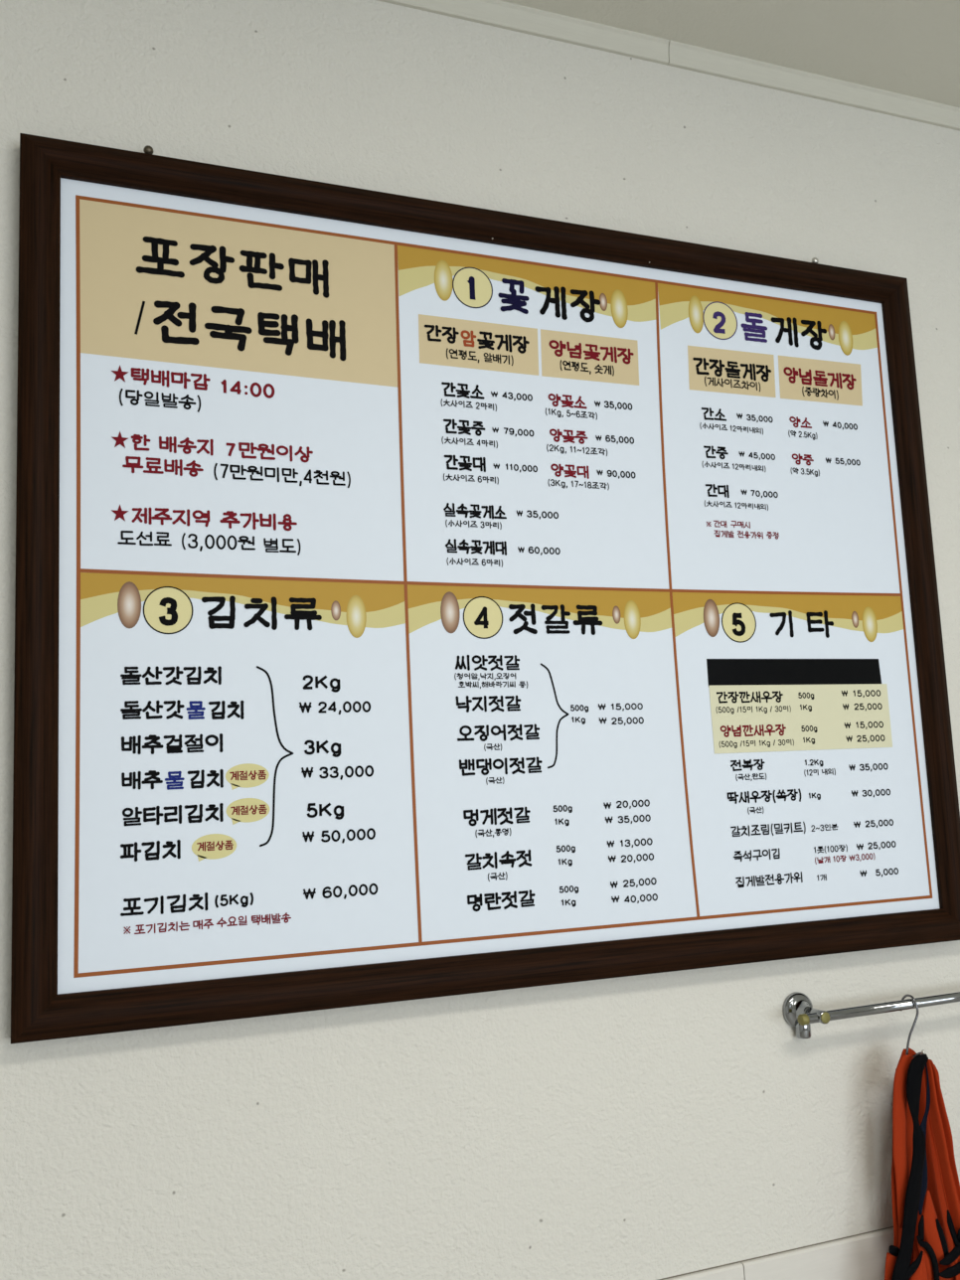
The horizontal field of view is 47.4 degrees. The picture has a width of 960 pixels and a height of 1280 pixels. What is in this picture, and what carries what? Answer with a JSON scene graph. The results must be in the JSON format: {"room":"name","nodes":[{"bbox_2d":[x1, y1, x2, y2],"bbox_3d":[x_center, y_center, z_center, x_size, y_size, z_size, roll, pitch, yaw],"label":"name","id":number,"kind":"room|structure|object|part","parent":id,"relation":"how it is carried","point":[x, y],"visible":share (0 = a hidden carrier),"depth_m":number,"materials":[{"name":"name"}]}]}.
{"room":"shop","nodes":[
{"label":"shop","id":0,"kind":"room"},
{"bbox_2d":[0,0,959,1279],"bbox_3d":[0.380,0.421,1.552,6.600,2.660,0.100,1,-8,-21],"label":"wall","id":1,"kind":"structure","parent":0,"point":[656,1126],"depth_m":1.39,"materials":[{"name":"paint"}]},
{"bbox_2d":[143,145,154,154],"bbox_3d":[-0.406,-0.596,1.338,0.012,0.012,0.023,1,-8,-21],"label":"screw","id":2,"kind":"object","parent":1,"relation":"attached to","point":[147,149],"visible":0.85,"depth_m":1.33,"materials":[{"name":"metal"}]},
{"bbox_2d":[10,133,959,1043],"bbox_3d":[0.087,-0.075,1.441,1.292,1.023,0.035,1,-8,-21],"label":"menu board","id":3,"kind":"object","parent":1,"relation":"attached to","point":[415,598],"visible":1,"depth_m":1.39,"materials":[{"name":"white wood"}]},
{"bbox_3d":[-0.493,-0.083,1.220,0.050,1.018,0.035,1,-8,-21],"label":"frame rail","id":4,"kind":"part","parent":3,"relation":"part of","materials":[{"name":"brown wood"}]},
{"bbox_3d":[0.067,-0.559,1.506,1.292,0.046,0.035,1,-8,-21],"label":"frame rail","id":5,"kind":"part","parent":3,"relation":"part of","materials":[{"name":"brown wood"}]},
{"bbox_3d":[0.110,0.408,1.377,1.288,0.048,0.035,1,-8,-21],"label":"frame rail","id":6,"kind":"part","parent":3,"relation":"part of","materials":[{"name":"brown wood"}]},
{"bbox_3d":[0.673,-0.067,1.663,0.040,1.017,0.035,1,-8,-21],"label":"frame rail","id":7,"kind":"part","parent":3,"relation":"part of","materials":[{"name":"brown wood"}]},
{"bbox_2d":[377,0,669,65],"bbox_3d":[-1.227,-0.901,1.076,3.234,0.033,0.012,1,-8,-21],"label":"trim","id":8,"kind":"structure","parent":1,"relation":"attached to","point":[495,13],"depth_m":1.58,"materials":[{"name":"white wood"}]},
{"bbox_2d":[663,1262,744,1279],"bbox_3d":[-1.145,1.256,0.785,3.219,0.930,0.007,1,-8,-21],"label":"wall panel","id":9,"kind":"object","parent":1,"relation":"attached to","point":[734,1271],"depth_m":1.41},
{"bbox_2d":[658,1226,893,1279],"bbox_3d":[0.414,0.810,1.452,6.600,0.001,0.001,1,-8,-21],"label":"trim","id":10,"kind":"structure","parent":1,"relation":"attached to","point":[889,1226],"depth_m":1.44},
{"bbox_2d":[666,39,959,131],"bbox_3d":[1.857,-0.873,2.251,3.364,0.033,0.012,1,-8,-21],"label":"trim","id":11,"kind":"structure","parent":1,"relation":"attached to","point":[688,57],"depth_m":1.74,"materials":[{"name":"white wood"}]},
{"bbox_2d":[810,257,818,263],"bbox_3d":[0.516,-0.579,1.688,0.019,0.018,0.023,1,-8,-21],"label":"screw","id":12,"kind":"object","parent":1,"relation":"attached to","point":[814,259],"visible":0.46,"depth_m":1.68,"materials":[{"name":"metal"}]},
{"bbox_2d":[741,1227,893,1279],"bbox_3d":[1.940,1.284,1.960,3.380,0.930,0.007,1,-8,-21],"label":"wall panel","id":13,"kind":"object","parent":1,"relation":"attached to","point":[862,1256],"depth_m":1.46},
{"bbox_2d":[782,991,959,1038],"bbox_3d":[0.703,0.513,1.573,0.610,0.058,0.063,1,-8,-21],"label":"towel rail","id":14,"kind":"object","parent":1,"relation":"attached to","point":[798,1012],"visible":1,"depth_m":1.49,"materials":[{"name":"silver metal"}]},
{"bbox_3d":[0.449,0.504,1.473,0.017,0.017,0.052,1,-8,-21],"label":"bracket post","id":15,"kind":"part","parent":14,"relation":"part of","materials":[{"name":"silver metal"}]},
{"bbox_2d":[901,993,925,1057],"bbox_3d":[0.592,0.543,1.504,0.032,0.105,0.033,-5,-8,18],"label":"hanger","id":16,"kind":"object","parent":14,"relation":"hanging from","point":[907,995],"visible":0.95,"depth_m":1.50,"materials":[{"name":"metal"}]},
{"bbox_2d":[884,1047,959,1279],"bbox_3d":[0.608,0.751,1.484,0.244,0.387,0.084,1,-8,-21],"label":"apron","id":17,"kind":"object","parent":16,"relation":"hanging from","point":[925,1185],"visible":1,"depth_m":1.46,"materials":[{"name":"orange fabric"}]},
{"bbox_2d":[501,0,959,107],"bbox_3d":[1.242,-1.307,-0.669,6.600,0.100,5.300,1,-8,-21],"label":"ceiling","id":18,"kind":"structure","parent":0,"point":[911,48],"depth_m":1.64,"materials":[{"name":"paint"}]}
]}

